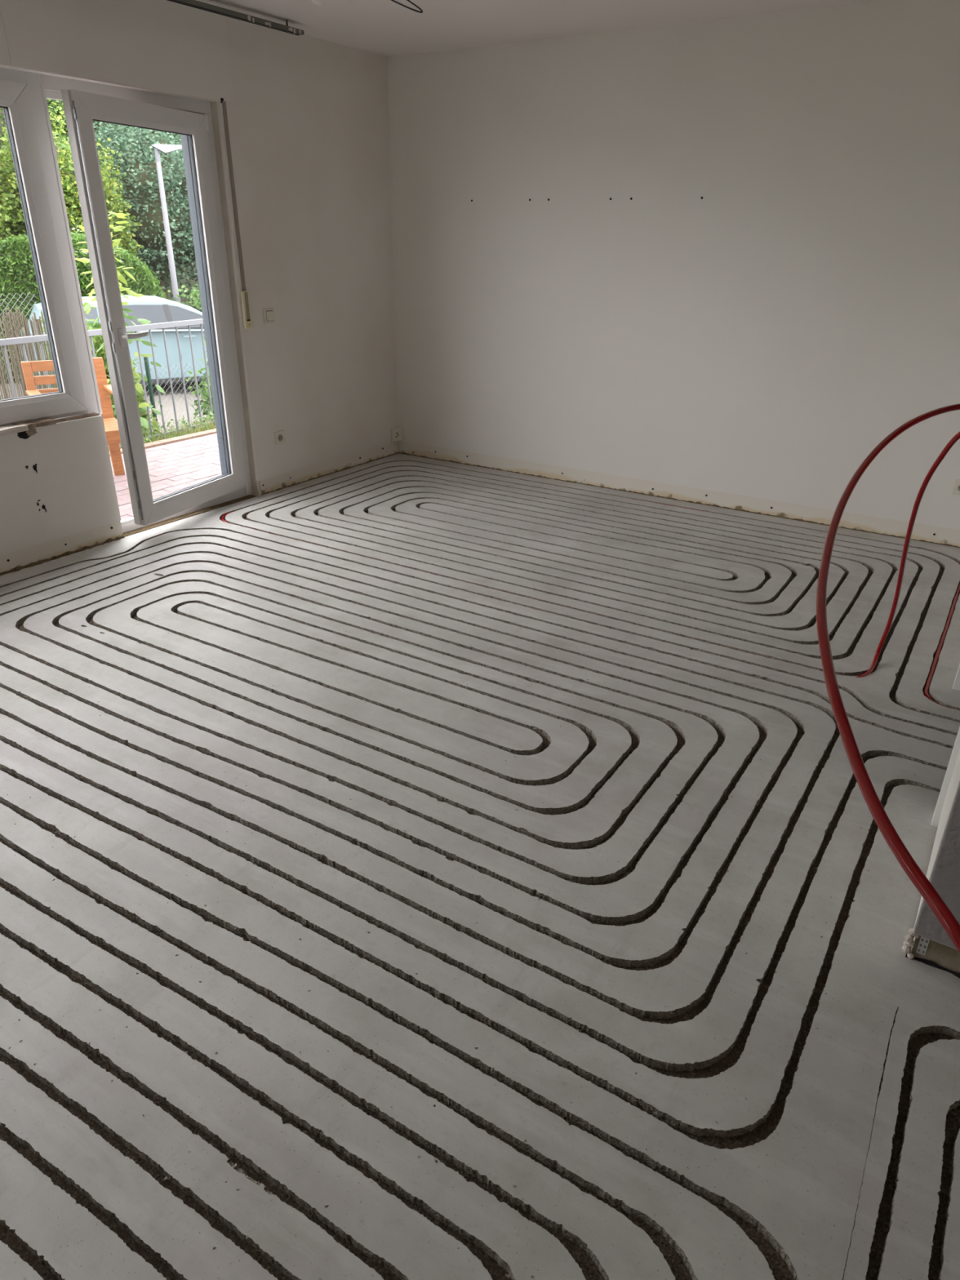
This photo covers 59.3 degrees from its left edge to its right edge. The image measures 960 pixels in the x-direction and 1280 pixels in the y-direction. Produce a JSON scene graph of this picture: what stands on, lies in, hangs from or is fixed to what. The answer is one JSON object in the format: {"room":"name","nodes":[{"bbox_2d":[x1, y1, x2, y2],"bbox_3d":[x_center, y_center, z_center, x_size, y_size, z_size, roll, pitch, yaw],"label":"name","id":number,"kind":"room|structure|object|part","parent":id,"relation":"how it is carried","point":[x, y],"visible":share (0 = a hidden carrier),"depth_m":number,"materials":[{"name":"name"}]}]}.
{"room":"building under construction","nodes":[
{"label":"building under construction","id":0,"kind":"room"},
{"bbox_2d":[0,215,210,435],"bbox_3d":[-18.908,-17.497,26.792,53.880,13.035,81.000,16,29,29],"label":"ground","id":1,"kind":"structure","parent":0,"point":[184,300],"depth_m":13.95,"materials":[{"name":"grey concrete"}]},
{"bbox_2d":[0,107,24,240],"bbox_3d":[-12.120,-9.323,17.199,5.206,7.118,5.150,-7,27,-17],"label":"tree","id":2,"kind":"object","parent":1,"relation":"on","point":[6,217],"visible":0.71,"depth_m":17.87,"materials":[{"name":"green plant"}]},
{"bbox_2d":[0,292,52,399],"bbox_3d":[-4.783,-1.687,6.356,0.002,1.622,3.177,20,32,35],"label":"wire fence","id":3,"kind":"object","parent":1,"relation":"on","point":[29,292],"visible":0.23,"depth_m":7.09,"materials":[{"name":"grey metal"}]},
{"bbox_2d":[0,306,57,399],"bbox_3d":[-4.612,-1.574,6.244,0.049,1.557,3.142,19,31,34],"label":"screen","id":4,"kind":"object","parent":1,"relation":"on","point":[37,322],"visible":0.26,"depth_m":6.99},
{"bbox_2d":[0,98,68,224],"bbox_3d":[-13.250,-12.637,21.505,6.674,8.563,5.903,-14,29,-29],"label":"tree","id":5,"kind":"object","parent":1,"relation":"on","point":[2,122],"visible":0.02,"depth_m":21.63,"materials":[{"name":"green plant"}]},
{"bbox_2d":[20,316,89,389],"bbox_3d":[-3.871,-2.177,8.340,0.911,2.008,0.885,-18,31,-34],"label":"shrub","id":6,"kind":"object","parent":1,"relation":"on","point":[38,317],"visible":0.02,"depth_m":7.96,"materials":[{"name":"green plant"}]},
{"bbox_2d":[0,102,143,272],"bbox_3d":[-9.895,-9.582,19.970,3.594,5.232,3.819,-13,29,-27],"label":"tree","id":7,"kind":"object","parent":1,"relation":"on","point":[64,158],"visible":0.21,"depth_m":18.99,"materials":[{"name":"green plant"}]},
{"bbox_2d":[0,229,168,384],"bbox_3d":[-10.945,-5.733,14.513,11.045,2.583,1.809,-8,27,-17],"label":"conifer hedge","id":8,"kind":"object","parent":1,"relation":"on","point":[17,272],"visible":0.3,"depth_m":14.73,"materials":[{"name":"green plant"}]},
{"bbox_2d":[71,225,124,262],"bbox_3d":[-8.145,-6.915,17.388,2.103,3.122,2.203,6,26,11],"label":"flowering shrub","id":9,"kind":"object","parent":1,"relation":"on","point":[73,228],"visible":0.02,"depth_m":16.97,"materials":[{"name":"white plant"}]},
{"bbox_2d":[0,356,208,433],"bbox_3d":[-3.160,-2.251,8.537,0.116,1.200,5.251,20,31,34],"label":"fence","id":10,"kind":"object","parent":1,"relation":"on","point":[148,375],"visible":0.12,"depth_m":8.40,"materials":[{"name":"grey metal"}]},
{"bbox_3d":[-3.264,-2.222,8.473,0.042,1.200,0.042,16,29,29],"label":"fence post","id":11,"kind":"part","parent":10,"relation":"part of","materials":[{"name":"teal metal"}]},
{"bbox_2d":[46,98,176,271],"bbox_3d":[-11.461,-14.979,25.465,6.222,9.020,6.528,13,28,23],"label":"tree","id":12,"kind":"object","parent":1,"relation":"on","point":[50,102],"visible":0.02,"depth_m":23.77,"materials":[{"name":"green plant"}]},
{"bbox_2d":[20,294,209,386],"bbox_3d":[-5.439,-5.114,14.489,4.360,1.510,1.950,-13,29,-26],"label":"parked car","id":13,"kind":"object","parent":1,"relation":"on","point":[156,309],"visible":0.11,"depth_m":13.86,"materials":[{"name":"blue paint"}]},
{"bbox_3d":[-5.078,-4.338,14.080,2.000,0.070,0.036,-13,29,-26],"label":"sill trim","id":14,"kind":"part","parent":13,"relation":"part of","materials":[{"name":"black"}]},
{"bbox_3d":[-5.425,-4.999,13.620,2.750,0.020,0.038,-13,29,-26],"label":"belt trim","id":15,"kind":"part","parent":13,"relation":"part of","materials":[{"name":"black"}]},
{"bbox_2d":[75,205,165,441],"bbox_3d":[-3.097,-2.522,7.264,0.648,2.188,0.676,0,26,-3],"label":"sapling","id":16,"kind":"object","parent":1,"relation":"on","point":[144,421],"visible":0.41,"depth_m":7.12,"materials":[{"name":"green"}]},
{"bbox_2d":[82,298,159,445],"bbox_3d":[-3.416,-2.048,7.811,0.716,2.075,0.896,16,29,29],"label":"shrub","id":17,"kind":"object","parent":1,"relation":"on","point":[98,341],"visible":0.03,"depth_m":7.56,"materials":[{"name":"green plant"}]},
{"bbox_2d":[93,121,198,300],"bbox_3d":[-8.761,-11.228,22.576,4.990,5.790,4.468,16,29,29],"label":"tree","id":18,"kind":"object","parent":1,"relation":"on","point":[138,157],"visible":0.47,"depth_m":21.40,"materials":[{"name":"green plant"}]},
{"bbox_2d":[107,413,216,450],"bbox_3d":[-3.345,-1.857,8.227,2.415,0.890,6.064,16,29,29],"label":"grass","id":19,"kind":"structure","parent":1,"relation":"on","point":[211,424],"depth_m":7.67,"materials":[{"name":"green plant"}]},
{"bbox_2d":[151,143,182,302],"bbox_3d":[-6.401,-8.312,18.198,0.720,4.105,0.200,-8,27,-17],"label":"street lamp","id":20,"kind":"object","parent":1,"relation":"on","point":[165,148],"visible":0.76,"depth_m":17.74,"materials":[{"name":"grey metal"}]},
{"bbox_2d":[157,130,181,153],"bbox_3d":[-7.515,-14.025,26.518,5.620,7.296,5.541,22,33,37],"label":"tree","id":21,"kind":"object","parent":1,"relation":"on","point":[158,131],"visible":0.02,"depth_m":25.00,"materials":[{"name":"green plant"}]},
{"bbox_2d":[167,283,201,311],"bbox_3d":[-5.093,-6.579,17.639,2.399,2.069,2.678,16,29,29],"label":"leafy shrub","id":22,"kind":"object","parent":1,"relation":"on","point":[193,295],"visible":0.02,"depth_m":17.11,"materials":[{"name":"green plant"}]},
{"bbox_2d":[185,337,214,426],"bbox_3d":[-2.662,-2.422,8.753,0.591,1.429,0.744,16,29,29],"label":"shrub","id":23,"kind":"object","parent":1,"relation":"on","point":[205,405],"visible":0.07,"depth_m":8.57,"materials":[{"name":"green plant"}]},
{"bbox_2d":[0,6,398,561],"bbox_3d":[-2.714,-1.290,3.115,0.322,2.457,7.950,16,29,29],"label":"wall","id":24,"kind":"structure","parent":0,"point":[308,123],"depth_m":5.07,"materials":[{"name":"paint"}]},
{"bbox_2d":[0,10,10,65],"bbox_3d":[-2.986,-1.903,2.002,0.003,0.385,3.796,16,29,29],"label":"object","id":25,"kind":"structure","parent":24,"relation":"attached to","point":[4,55],"depth_m":3.49,"materials":[{"name":"paint"}]},
{"bbox_2d":[0,424,28,435],"bbox_3d":[-2.187,-0.972,3.892,0.101,0.027,0.161,13,28,24],"label":"chunk","id":26,"kind":"object","parent":24,"relation":"attached to","point":[11,428],"visible":1,"depth_m":3.88,"materials":[{"name":"beige"}]},
{"bbox_2d":[12,421,37,429],"bbox_3d":[-2.156,-1.014,3.981,0.106,0.023,0.082,16,29,29],"label":"fragment","id":27,"kind":"object","parent":24,"relation":"on","point":[31,425],"visible":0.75,"depth_m":3.97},
{"bbox_2d":[30,417,56,426],"bbox_3d":[-2.104,-1.048,4.050,0.093,0.026,0.095,16,29,29],"label":"fragment","id":28,"kind":"object","parent":24,"relation":"on","point":[41,422],"visible":0.91,"depth_m":4.03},
{"bbox_2d":[0,66,102,426],"bbox_3d":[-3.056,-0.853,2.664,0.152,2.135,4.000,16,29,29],"label":"window","id":29,"kind":"structure","parent":24,"relation":"in","point":[23,98],"depth_m":3.92,"materials":[{"name":"white plastic"}]},
{"bbox_2d":[0,535,124,575],"bbox_3d":[-3.162,0.268,2.771,0.026,0.023,4.630,16,29,29],"label":"trim","id":30,"kind":"structure","parent":24,"relation":"attached to","point":[68,553],"depth_m":4.24,"materials":[{"name":"concrete"}]},
{"bbox_2d":[54,413,99,422],"bbox_3d":[-2.013,-1.102,4.189,0.038,0.011,0.250,16,29,29],"label":"trim","id":31,"kind":"structure","parent":24,"relation":"attached to","point":[71,418],"depth_m":4.19,"materials":[{"name":"brown wood"}]},
{"bbox_2d":[0,0,234,102],"bbox_3d":[-1.631,-2.801,3.921,0.003,0.385,1.225,16,29,29],"label":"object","id":32,"kind":"structure","parent":24,"relation":"attached to","point":[160,45],"depth_m":3.91,"materials":[{"name":"paint"}]},
{"bbox_2d":[40,74,256,537],"bbox_3d":[-1.675,-1.693,4.498,0.416,2.165,0.992,16,29,29],"label":"door","id":33,"kind":"structure","parent":24,"relation":"in","point":[84,103],"depth_m":4.40,"materials":[{"name":"white plastic"}]},
{"bbox_3d":[-1.790,-1.499,4.094,0.010,1.900,0.003,11,27,20],"label":"lock rail","id":34,"kind":"part","parent":33,"relation":"part of","materials":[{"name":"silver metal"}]},
{"bbox_3d":[-1.758,-1.484,4.140,0.011,0.085,0.032,11,27,20],"label":"handle plate","id":35,"kind":"part","parent":33,"relation":"part of","materials":[{"name":"white plastic"}]},
{"bbox_3d":[-1.711,-1.509,4.176,0.064,0.028,0.137,11,27,20],"label":"lever","id":36,"kind":"part","parent":33,"relation":"part of","materials":[{"name":"white plastic"}]},
{"bbox_2d":[0,440,398,573],"bbox_3d":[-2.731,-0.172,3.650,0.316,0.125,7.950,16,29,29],"label":"baseboard","id":37,"kind":"structure","parent":24,"relation":"attached to","point":[46,550],"depth_m":4.49,"materials":[{"name":"paint"}]},
{"bbox_2d":[210,102,262,495],"bbox_3d":[-1.394,-1.865,4.867,0.060,2.105,0.024,16,29,29],"label":"trim","id":38,"kind":"structure","parent":24,"relation":"attached to","point":[213,104],"depth_m":4.81,"materials":[{"name":"paint"}]},
{"bbox_2d":[220,97,253,328],"bbox_3d":[-1.337,-2.321,4.657,0.018,1.134,0.057,16,29,29],"label":"belt","id":39,"kind":"object","parent":24,"relation":"attached to","point":[245,295],"visible":1,"depth_m":4.70,"materials":[{"name":"beige"}]},
{"bbox_2d":[263,307,275,323],"bbox_3d":[-1.250,-1.926,5.011,0.015,0.081,0.081,16,29,29],"label":"light switch","id":40,"kind":"object","parent":24,"relation":"attached to","point":[268,313],"visible":1,"depth_m":5.00,"materials":[{"name":"beige plastic"}]},
{"bbox_2d":[274,430,284,444],"bbox_3d":[-1.261,-1.276,5.319,0.013,0.081,0.081,16,29,29],"label":"wall socket","id":41,"kind":"object","parent":24,"relation":"attached to","point":[279,436],"visible":1,"depth_m":5.31,"materials":[{"name":"beige plastic"}]},
{"bbox_2d":[261,452,398,494],"bbox_3d":[-0.999,-1.167,5.848,0.012,0.015,1.420,16,29,29],"label":"trim","id":42,"kind":"structure","parent":24,"relation":"attached to","point":[288,486],"depth_m":5.76,"materials":[{"name":"concrete"}]},
{"bbox_2d":[391,427,404,441],"bbox_3d":[-0.616,-1.527,6.279,0.052,0.090,0.091,16,29,29],"label":"socket","id":43,"kind":"object","parent":24,"relation":"attached to","point":[397,433],"visible":1,"depth_m":6.27,"materials":[{"name":"beige plastic"}]},
{"bbox_2d":[0,453,959,1279],"bbox_3d":[-0.378,0.721,2.209,5.620,0.250,7.850,16,29,29],"label":"floor","id":44,"kind":"structure","parent":0,"point":[842,1162],"depth_m":2.10,"materials":[{"name":"concrete"}]},
{"bbox_2d":[2,477,944,1279],"bbox_3d":[-0.267,0.009,3.412,3.798,0.002,4.980,16,29,29],"label":"crumbs","id":45,"kind":"object","parent":44,"relation":"on","point":[326,1206],"visible":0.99,"depth_m":1.83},
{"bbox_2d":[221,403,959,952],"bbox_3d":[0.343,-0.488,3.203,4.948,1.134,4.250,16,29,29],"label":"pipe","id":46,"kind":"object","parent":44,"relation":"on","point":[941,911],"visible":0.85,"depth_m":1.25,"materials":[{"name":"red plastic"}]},
{"bbox_2d":[195,0,873,57],"bbox_3d":[-0.462,-1.807,1.152,5.760,0.220,8.150,16,29,29],"label":"ceiling","id":47,"kind":"structure","parent":0,"point":[384,28],"depth_m":4.30,"materials":[{"name":"white paint"}]},
{"bbox_2d":[167,0,304,35],"bbox_3d":[-2.360,-2.334,2.528,0.051,0.058,5.200,16,29,29],"label":"rail","id":48,"kind":"object","parent":47,"relation":"attached to","point":[193,3],"visible":1,"depth_m":4.17,"materials":[{"name":"grey metal"}]},
{"bbox_2d":[311,0,328,5],"bbox_3d":[-0.645,-2.640,3.362,0.079,0.183,0.079,16,29,29],"label":"light bulb","id":49,"kind":"object","parent":47,"relation":"hanging from","point":[319,2],"visible":1,"depth_m":3.38,"materials":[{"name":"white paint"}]},
{"bbox_2d":[391,0,422,13],"bbox_3d":[-0.322,-2.663,3.418,0.197,0.183,0.015,-13,29,-27],"label":"cable","id":50,"kind":"object","parent":47,"relation":"hanging from","point":[409,1],"visible":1,"depth_m":3.47,"materials":[{"name":"black plastic"}]},
{"bbox_2d":[386,0,959,535],"bbox_3d":[1.703,-1.953,4.633,5.540,2.461,0.201,16,29,29],"label":"wall","id":51,"kind":"structure","parent":0,"point":[722,255],"depth_m":4.75,"materials":[{"name":"paint"}]},
{"bbox_2d":[398,440,959,546],"bbox_3d":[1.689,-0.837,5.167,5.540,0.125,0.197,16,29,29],"label":"baseboard","id":52,"kind":"structure","parent":51,"relation":"attached to","point":[819,515],"depth_m":5.25,"materials":[{"name":"paint"}]},
{"bbox_2d":[951,479,959,495],"bbox_3d":[2.538,-0.802,4.443,0.081,0.081,0.013,16,29,29],"label":"wall socket","id":53,"kind":"object","parent":51,"relation":"attached to","point":[956,490],"visible":1,"depth_m":4.45,"materials":[{"name":"beige plastic"}]},
{"bbox_2d":[911,750,959,952],"bbox_3d":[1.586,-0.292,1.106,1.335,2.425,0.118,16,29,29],"label":"wall","id":54,"kind":"structure","parent":0,"point":[945,876],"depth_m":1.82,"materials":[{"name":"grey paint"}]},
{"bbox_2d":[902,928,919,959],"bbox_3d":[0.983,0.692,1.926,0.029,0.077,0.023,16,29,29],"label":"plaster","id":55,"kind":"structure","parent":54,"relation":"attached to","point":[909,941],"depth_m":1.92,"materials":[{"name":"beige paint"}]},
{"bbox_2d":[915,936,929,955],"bbox_3d":[1.005,0.694,1.915,0.018,0.048,0.001,16,29,29],"label":"trim","id":56,"kind":"structure","parent":54,"relation":"attached to","point":[923,943],"depth_m":1.91,"materials":[{"name":"silver metal"}]},
{"bbox_2d":[905,953,959,977],"bbox_3d":[1.499,0.873,1.641,1.236,0.015,0.012,16,29,29],"label":"trim","id":57,"kind":"structure","parent":54,"relation":"attached to","point":[924,961],"depth_m":1.91,"materials":[{"name":"black"}]},
{"bbox_2d":[911,935,959,973],"bbox_3d":[1.578,0.844,1.650,1.326,0.095,0.104,16,29,29],"label":"baseboard","id":58,"kind":"structure","parent":54,"relation":"attached to","point":[946,957],"depth_m":1.90,"materials":[{"name":"paint"}]},
{"bbox_2d":[930,726,959,827],"bbox_3d":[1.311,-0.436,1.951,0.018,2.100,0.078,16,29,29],"label":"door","id":59,"kind":"structure","parent":54,"relation":"in","point":[937,812],"depth_m":2.31,"materials":[{"name":"white paint"}]},
{"bbox_2d":[952,664,959,690],"bbox_3d":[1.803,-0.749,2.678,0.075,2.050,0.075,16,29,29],"label":"door","id":60,"kind":"structure","parent":54,"relation":"in","point":[956,686],"depth_m":3.09,"materials":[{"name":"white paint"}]},
{"bbox_3d":[3.382,4.139,-2.124,18.260,0.200,30.650,16,29,29],"label":"lawn","id":61,"kind":"structure","parent":0,"visible":0},
{"bbox_3d":[-2.772,-0.371,5.716,1.840,1.045,12.000,16,29,29],"label":"terrace base","id":62,"kind":"object","parent":61,"relation":"on","visible":0},
{"bbox_2d":[0,318,215,448],"bbox_3d":[-3.232,-1.810,6.512,0.242,1.009,9.000,13,28,23],"label":"terrace railing","id":63,"kind":"object","parent":62,"relation":"on","point":[17,340],"visible":0.22,"depth_m":7.37,"materials":[{"name":"grey metal"}]},
{"bbox_3d":[-3.317,-2.267,6.344,0.040,0.043,9.000,13,28,23],"label":"rail","id":64,"kind":"part","parent":63,"relation":"part of","materials":[{"name":"grey metal"}]},
{"bbox_3d":[-3.328,-1.449,6.734,0.020,0.016,9.000,13,28,23],"label":"rail","id":65,"kind":"part","parent":63,"relation":"part of","materials":[{"name":"grey"}]},
{"bbox_2d":[108,428,222,520],"bbox_3d":[-2.794,-0.865,5.468,1.854,0.055,8.146,16,29,29],"label":"paving","id":66,"kind":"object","parent":62,"relation":"on","point":[175,464],"visible":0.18,"depth_m":6.39,"materials":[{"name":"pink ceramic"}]},
{"bbox_2d":[20,357,124,475],"bbox_3d":[-2.681,-1.446,5.700,0.562,0.800,0.577,-15,30,-29],"label":"armchair","id":67,"kind":"object","parent":66,"relation":"on","point":[110,423],"visible":0.33,"depth_m":5.74,"materials":[{"name":"brown wood"}]},
{"bbox_3d":[-3.005,-1.474,5.750,0.055,0.800,0.130,-15,30,-29],"label":"post","id":68,"kind":"part","parent":67,"relation":"part of","materials":[{"name":"brown wood"}]},
{"bbox_3d":[-2.629,-1.574,5.970,0.070,0.800,0.130,-15,30,-29],"label":"post","id":69,"kind":"part","parent":67,"relation":"part of","materials":[{"name":"brown wood"}]}
]}

